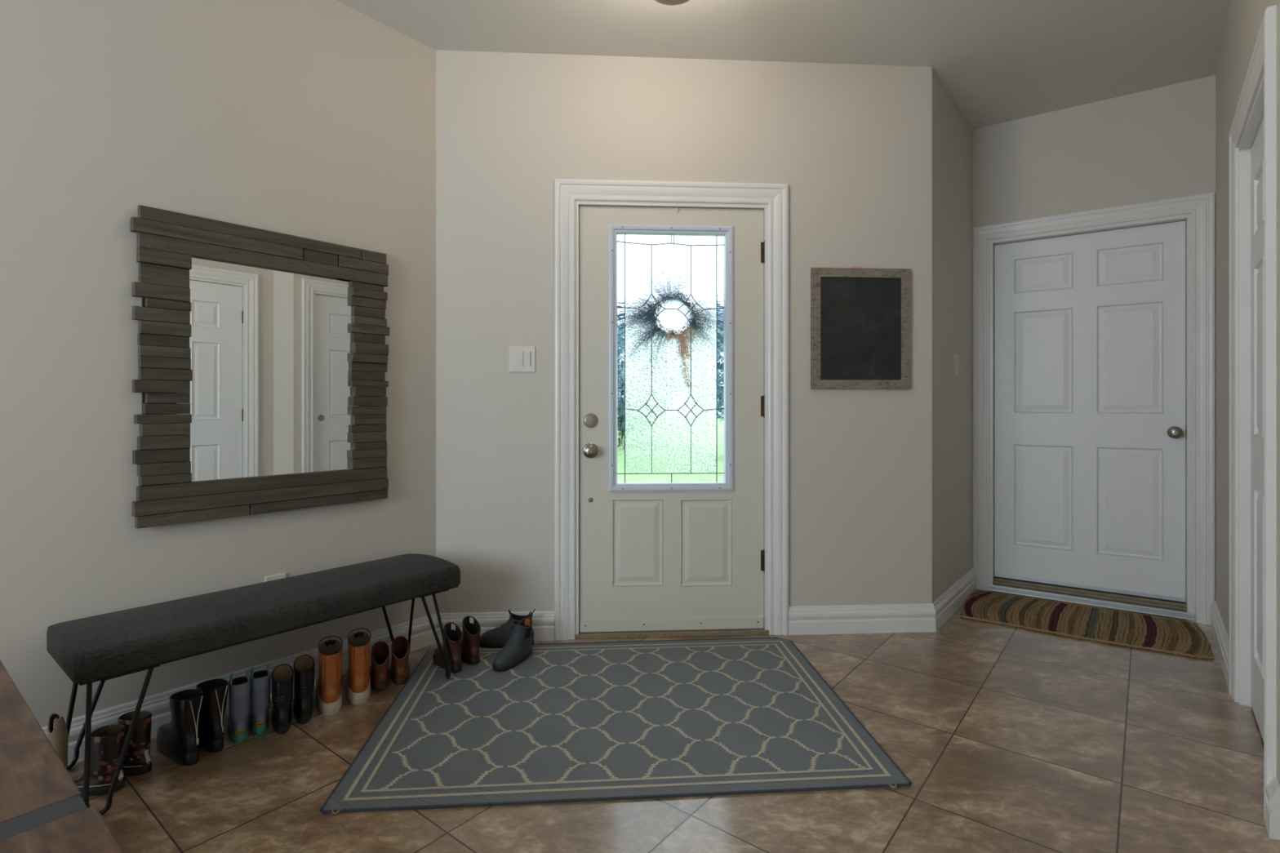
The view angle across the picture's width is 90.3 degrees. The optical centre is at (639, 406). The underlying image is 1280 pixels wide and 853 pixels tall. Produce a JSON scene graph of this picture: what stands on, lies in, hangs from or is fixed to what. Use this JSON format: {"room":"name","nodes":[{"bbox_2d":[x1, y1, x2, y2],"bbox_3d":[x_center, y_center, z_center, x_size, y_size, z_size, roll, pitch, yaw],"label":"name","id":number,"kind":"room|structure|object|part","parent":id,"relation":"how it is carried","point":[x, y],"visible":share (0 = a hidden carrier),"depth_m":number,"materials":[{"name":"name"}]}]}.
{"room":"entrance hall","nodes":[
{"label":"entrance hall","id":0,"kind":"room"},
{"bbox_2d":[0,0,435,727],"bbox_3d":[-3.131,-0.282,0.361,0.130,2.765,7.200,0,0,39],"label":"wall","id":1,"kind":"structure","parent":0,"point":[311,119],"depth_m":2.15,"materials":[{"name":"beige paint"}]},
{"bbox_2d":[41,613,436,765],"bbox_3d":[-3.134,1.034,0.236,0.026,0.132,7.000,0,0,39],"label":"baseboard","id":2,"kind":"structure","parent":1,"relation":"attached to","point":[422,634],"depth_m":2.29,"materials":[{"name":"white paint"}]},
{"bbox_2d":[129,204,389,528],"bbox_3d":[-1.374,-0.130,2.417,0.039,1.055,0.896,0,0,39],"label":"wall mirror","id":3,"kind":"object","parent":1,"relation":"attached to","point":[263,354],"visible":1,"depth_m":2.35,"materials":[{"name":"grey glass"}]},
{"bbox_3d":[-1.371,-0.588,2.409,0.025,0.139,0.890,0,0,39],"label":"frame rail","id":4,"kind":"part","parent":3,"relation":"part of","materials":[{"name":"grey wood"}]},
{"bbox_3d":[-1.371,0.330,2.410,0.025,0.136,0.882,0,0,39],"label":"frame rail","id":5,"kind":"part","parent":3,"relation":"part of","materials":[{"name":"grey wood"}]},
{"bbox_2d":[176,256,358,481],"bbox_3d":[-1.378,-0.129,2.420,0.004,0.848,0.643,0,0,39],"label":"mirror glass","id":6,"kind":"object","parent":3,"relation":"attached to","point":[271,391],"depth_m":2.39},
{"bbox_2d":[265,573,285,582],"bbox_3d":[-1.388,0.702,2.425,0.009,0.118,0.073,0,0,39],"label":"wall outlet","id":7,"kind":"object","parent":1,"relation":"attached to","point":[282,575],"visible":0.11,"depth_m":2.42,"materials":[{"name":"white plastic"}]},
{"bbox_2d":[67,593,1279,852],"bbox_3d":[-1.158,1.140,0.306,3.210,0.080,9.982,0,0,39],"label":"floor","id":8,"kind":"structure","parent":0,"point":[1006,739],"depth_m":1.86,"materials":[{"name":"brown tile"}]},
{"bbox_2d":[47,713,68,769],"bbox_3d":[-1.681,0.988,1.815,0.107,0.224,0.057,0,0,13],"label":"boot","id":9,"kind":"object","parent":8,"relation":"on","point":[57,731],"visible":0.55,"depth_m":1.80,"materials":[{"name":"beige leather"}]},
{"bbox_2d":[0,660,124,852],"bbox_3d":[-1.403,0.850,0.782,1.420,0.500,1.006,0,0,39],"label":"coffee table","id":10,"kind":"object","parent":8,"relation":"on","point":[42,809],"visible":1,"depth_m":0.97,"materials":[{"name":"brown wood"}]},
{"bbox_2d":[74,724,124,796],"bbox_3d":[-1.556,1.016,1.830,0.135,0.167,0.076,0,0,0],"label":"boot","id":11,"kind":"object","parent":8,"relation":"on","point":[107,742],"visible":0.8,"depth_m":1.80,"materials":[{"name":"rubber"}]},
{"bbox_2d":[117,711,151,776],"bbox_3d":[-1.550,1.016,1.922,0.152,0.167,0.066,0,0,6],"label":"boot","id":12,"kind":"object","parent":8,"relation":"on","point":[137,759],"visible":0.77,"depth_m":1.90,"materials":[{"name":"rubber"}]},
{"bbox_2d":[156,688,203,765],"bbox_3d":[-1.462,0.996,2.016,0.241,0.208,0.079,0,0,34],"label":"boot","id":13,"kind":"object","parent":8,"relation":"on","point":[178,740],"visible":1,"depth_m":1.96,"materials":[{"name":"black leather"}]},
{"bbox_2d":[195,678,228,752],"bbox_3d":[-1.431,0.996,2.094,0.241,0.208,0.079,0,0,37],"label":"boot","id":14,"kind":"object","parent":8,"relation":"on","point":[211,731],"visible":0.7,"depth_m":2.03,"materials":[{"name":"black leather"}]},
{"bbox_2d":[227,670,250,743],"bbox_3d":[-1.349,0.990,2.139,0.061,0.219,0.161,0,0,-37],"label":"boot","id":15,"kind":"object","parent":8,"relation":"on","point":[239,688],"visible":1,"depth_m":2.08,"materials":[{"name":"purple rubber"}]},
{"bbox_2d":[46,553,460,814],"bbox_3d":[-1.248,0.868,2.243,0.398,0.464,1.195,0,0,39],"label":"bench","id":16,"kind":"object","parent":8,"relation":"on","point":[103,647],"visible":0.9,"depth_m":1.99,"materials":[{"name":"grey fabric"}]},
{"bbox_3d":[-1.677,0.915,1.932,0.110,0.370,0.201,0,0,-6],"label":"leg","id":17,"kind":"part","parent":16,"relation":"part of","materials":[{"name":"black metal"}]},
{"bbox_3d":[-1.457,0.915,1.756,0.201,0.370,0.110,0,0,-6],"label":"leg","id":18,"kind":"part","parent":16,"relation":"part of","materials":[{"name":"black metal"}]},
{"bbox_3d":[-1.248,0.682,2.243,0.396,0.092,1.195,0,0,39],"label":"seat","id":19,"kind":"part","parent":16,"relation":"part of","materials":[{"name":"grey fabric"}]},
{"bbox_3d":[-1.248,0.729,2.243,0.371,0.010,1.171,0,0,39],"label":"seat","id":20,"kind":"part","parent":16,"relation":"part of","materials":[{"name":"black fabric"}]},
{"bbox_3d":[-1.038,0.915,2.729,0.201,0.370,0.110,0,0,-6],"label":"leg","id":21,"kind":"part","parent":16,"relation":"part of","materials":[{"name":"black metal"}]},
{"bbox_3d":[-0.819,0.912,2.553,0.110,0.364,0.201,0,0,-6],"label":"leg","id":22,"kind":"part","parent":16,"relation":"part of","materials":[{"name":"black metal"}]},
{"bbox_2d":[248,663,270,734],"bbox_3d":[-1.311,0.990,2.191,0.061,0.219,0.161,0,0,-35],"label":"boot","id":23,"kind":"object","parent":8,"relation":"on","point":[260,692],"visible":0.98,"depth_m":2.14,"materials":[{"name":"purple rubber"}]},
{"bbox_2d":[270,664,293,733],"bbox_3d":[-1.255,0.999,2.228,0.072,0.202,0.228,0,0,-31],"label":"boot","id":24,"kind":"object","parent":8,"relation":"on","point":[282,676],"visible":1,"depth_m":2.15,"materials":[{"name":"black leather"}]},
{"bbox_2d":[293,654,315,724],"bbox_3d":[-1.214,0.996,2.299,0.070,0.208,0.228,0,0,-30],"label":"boot","id":25,"kind":"object","parent":8,"relation":"on","point":[304,666],"visible":0.98,"depth_m":2.21,"materials":[{"name":"black leather"}]},
{"bbox_2d":[315,635,342,715],"bbox_3d":[-1.157,0.975,2.373,0.089,0.250,0.256,0,0,-28],"label":"boot","id":26,"kind":"object","parent":8,"relation":"on","point":[329,685],"visible":1,"depth_m":2.28,"materials":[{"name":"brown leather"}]},
{"bbox_2d":[345,628,371,705],"bbox_3d":[-1.086,0.975,2.456,0.089,0.250,0.256,0,0,-26],"label":"boot","id":27,"kind":"object","parent":8,"relation":"on","point":[357,680],"visible":1,"depth_m":2.36,"materials":[{"name":"orange leather"}]},
{"bbox_2d":[369,641,389,691],"bbox_3d":[-1.041,1.018,2.545,0.074,0.163,0.200,0,0,-24],"label":"boot","id":28,"kind":"object","parent":8,"relation":"on","point":[380,652],"visible":1,"depth_m":2.48,"materials":[{"name":"leather"}]},
{"bbox_2d":[390,635,408,684],"bbox_3d":[-0.982,1.018,2.601,0.074,0.163,0.200,0,0,-22],"label":"boot","id":29,"kind":"object","parent":8,"relation":"on","point":[399,667],"visible":1,"depth_m":2.54,"materials":[{"name":"leather"}]},
{"bbox_2d":[320,636,911,814],"bbox_3d":[-0.082,1.095,2.359,1.663,0.010,1.192,0,0,-4],"label":"rug","id":30,"kind":"object","parent":8,"relation":"on","point":[630,720],"visible":0.99,"depth_m":2.13,"materials":[{"name":"fabric"}]},
{"bbox_2d":[433,622,462,672],"bbox_3d":[-0.809,1.001,2.686,0.078,0.180,0.209,0,0,-40],"label":"boot","id":31,"kind":"object","parent":30,"relation":"on","point":[453,633],"visible":0.84,"depth_m":2.64,"materials":[{"name":"brown leather"}]},
{"bbox_2d":[461,615,480,664],"bbox_3d":[-0.754,1.001,2.769,0.078,0.180,0.209,0,0,-38],"label":"boot","id":32,"kind":"object","parent":30,"relation":"on","point":[471,628],"visible":0.89,"depth_m":2.70,"materials":[{"name":"brown leather"}]},
{"bbox_2d":[479,608,535,647],"bbox_3d":[-0.608,1.010,2.917,0.257,0.162,0.085,0,0,0],"label":"boot","id":33,"kind":"object","parent":30,"relation":"on","point":[499,637],"visible":0.59,"depth_m":2.88,"materials":[{"name":"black leather"}]},
{"bbox_2d":[492,611,532,671],"bbox_3d":[-0.540,1.004,2.731,0.085,0.174,0.247,0,0,26],"label":"boot","id":34,"kind":"object","parent":30,"relation":"on","point":[518,647],"visible":1,"depth_m":2.71,"materials":[{"name":"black leather"}]},
{"bbox_3d":[-0.487,0.983,2.762,0.004,0.045,0.062,0,0,26],"label":"elastic panel","id":35,"kind":"part","parent":34,"relation":"part of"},
{"bbox_2d":[960,589,1213,659],"bbox_3d":[2.235,1.093,3.259,1.014,0.014,0.607,0,0,35],"label":"doormat","id":36,"kind":"object","parent":8,"relation":"on","point":[1100,624],"visible":1,"depth_m":3.21,"materials":[{"name":"fabric"}]},
{"bbox_2d":[435,49,932,613],"bbox_3d":[0.235,-0.282,3.112,2.390,2.765,0.130,0,0,-4],"label":"wall","id":37,"kind":"structure","parent":0,"point":[851,144],"depth_m":3.04,"materials":[{"name":"beige paint"}]},
{"bbox_2d":[435,610,555,643],"bbox_3d":[-0.678,1.034,2.981,0.552,0.132,0.021,0,0,-4],"label":"baseboard","id":38,"kind":"structure","parent":37,"relation":"attached to","point":[543,622],"depth_m":2.98,"materials":[{"name":"white paint"}]},
{"bbox_2d":[509,346,535,372],"bbox_3d":[-0.555,-0.222,2.993,0.122,0.122,0.012,0,0,-4],"label":"light switch","id":39,"kind":"object","parent":37,"relation":"attached to","point":[522,358],"visible":1,"depth_m":2.99,"materials":[{"name":"white plastic"}]},
{"bbox_2d":[574,200,768,639],"bbox_3d":[0.153,0.062,3.084,0.932,2.075,0.176,0,0,-4],"label":"door","id":40,"kind":"structure","parent":37,"relation":"in","point":[672,298],"depth_m":3.07,"materials":[{"name":"white paint"}]},
{"bbox_3d":[-0.235,0.212,3.003,0.072,0.072,0.062,0,0,-4],"label":"knob","id":41,"kind":"part","parent":40,"relation":"part of","materials":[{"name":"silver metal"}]},
{"bbox_3d":[0.150,-0.226,3.077,0.446,1.109,0.001,0,0,-4],"label":"rippled glass","id":42,"kind":"part","parent":40,"relation":"part of","materials":[{"name":"clear glass"}]},
{"label":"border glass","id":43,"kind":"part","parent":40,"relation":"part of","materials":[{"name":"clear glass"}]},
{"bbox_3d":[0.150,-0.230,3.062,0.601,1.277,0.032,0,0,-4],"label":"glazing frame","id":44,"kind":"part","parent":40,"relation":"part of","materials":[{"name":"clear glass"}]},
{"bbox_2d":[555,178,788,640],"bbox_3d":[0.157,0.015,3.031,1.118,2.170,0.023,0,0,-3],"label":"trim","id":45,"kind":"structure","parent":37,"relation":"attached to","point":[567,191],"depth_m":3.03,"materials":[{"name":"white paint"}]},
{"bbox_2d":[810,267,911,389],"bbox_3d":[1.071,-0.376,3.088,0.489,0.585,0.020,0,0,-3],"label":"chalkboard","id":46,"kind":"object","parent":37,"relation":"attached to","point":[860,317],"visible":1,"depth_m":3.08,"materials":[{"name":"grey wood"}]},
{"bbox_2d":[788,603,936,635],"bbox_3d":[1.079,1.034,3.089,0.728,0.132,0.021,0,0,-4],"label":"baseboard","id":47,"kind":"structure","parent":37,"relation":"attached to","point":[886,618],"depth_m":3.08,"materials":[{"name":"white paint"}]},
{"bbox_2d":[336,0,1230,128],"bbox_3d":[-1.158,-1.715,0.306,3.210,0.100,9.982,0,0,39],"label":"ceiling","id":48,"kind":"structure","parent":0,"point":[1000,61],"depth_m":2.84,"materials":[{"name":"paint"}]},
{"bbox_2d":[654,0,688,5],"bbox_3d":[0.112,-1.532,2.163,0.184,0.265,0.184,0,0,0],"label":"ceiling lamp","id":49,"kind":"object","parent":48,"relation":"attached to","point":[671,2],"visible":1,"depth_m":2.22,"materials":[{"name":"beige glass"}]},
{"bbox_2d":[932,67,973,603],"bbox_3d":[1.708,-0.282,3.565,0.130,2.765,1.037,0,0,39],"label":"wall","id":50,"kind":"structure","parent":0,"point":[952,133],"depth_m":3.43,"materials":[{"name":"beige paint"}]},
{"bbox_2d":[932,568,976,631],"bbox_3d":[1.723,1.034,3.463,0.021,0.132,0.916,0,0,39],"label":"baseboard","id":51,"kind":"structure","parent":50,"relation":"attached to","point":[945,606],"depth_m":3.40,"materials":[{"name":"white paint"}]},
{"bbox_2d":[953,353,958,375],"bbox_3d":[1.731,-0.229,3.481,0.012,0.118,0.073,0,0,39],"label":"light switch","id":52,"kind":"object","parent":50,"relation":"attached to","point":[955,355],"visible":1,"depth_m":3.47,"materials":[{"name":"white plastic"}]},
{"bbox_2d":[973,75,1215,226],"bbox_3d":[2.486,-0.282,3.565,1.089,2.765,0.130,0,0,35],"label":"wall","id":53,"kind":"structure","parent":0,"point":[1157,144],"depth_m":3.47,"materials":[{"name":"beige paint"}]},
{"bbox_2d":[986,213,1195,621],"bbox_3d":[2.475,0.058,3.554,0.929,2.085,0.161,0,0,35],"label":"door","id":54,"kind":"structure","parent":53,"relation":"in","point":[1091,327],"depth_m":3.53,"materials":[{"name":"white paint"}]},
{"bbox_3d":[2.783,0.137,3.305,0.064,0.064,0.062,0,0,35],"label":"knob","id":55,"kind":"part","parent":54,"relation":"part of","materials":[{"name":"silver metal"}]},
{"bbox_2d":[972,191,1215,625],"bbox_3d":[2.440,0.013,3.504,1.086,2.173,0.022,0,0,35],"label":"trim","id":56,"kind":"structure","parent":53,"relation":"attached to","point":[1202,206],"depth_m":3.24,"materials":[{"name":"white paint"}]},
{"bbox_2d":[1215,0,1279,786],"bbox_3d":[2.350,-0.282,2.416,0.130,2.765,2.160,0,0,39],"label":"wall","id":57,"kind":"structure","parent":0,"point":[1244,17],"depth_m":2.69,"materials":[{"name":"beige paint"}]},
{"bbox_2d":[1210,600,1228,689],"bbox_3d":[2.567,1.034,2.808,0.022,0.132,0.955,0,0,39],"label":"baseboard","id":58,"kind":"structure","parent":57,"relation":"attached to","point":[1220,633],"depth_m":2.79,"materials":[{"name":"white paint"}]},
{"bbox_2d":[1238,74,1263,740],"bbox_3d":[2.021,0.070,2.007,0.132,2.060,0.804,0,0,39],"label":"door","id":59,"kind":"structure","parent":57,"relation":"in","point":[1251,148],"depth_m":2.32,"materials":[{"name":"white paint"}]},
{"bbox_2d":[1228,4,1275,822],"bbox_3d":[1.962,0.025,2.054,0.023,2.150,0.980,0,0,39],"label":"trim","id":60,"kind":"structure","parent":57,"relation":"attached to","point":[1263,60],"depth_m":1.68,"materials":[{"name":"white paint"}]},
{"bbox_2d":[1265,775,1279,839],"bbox_3d":[1.633,1.034,1.642,0.021,0.132,0.075,0,0,39],"label":"baseboard","id":61,"kind":"structure","parent":57,"relation":"attached to","point":[1272,789],"depth_m":1.62,"materials":[{"name":"white paint"}]}
]}

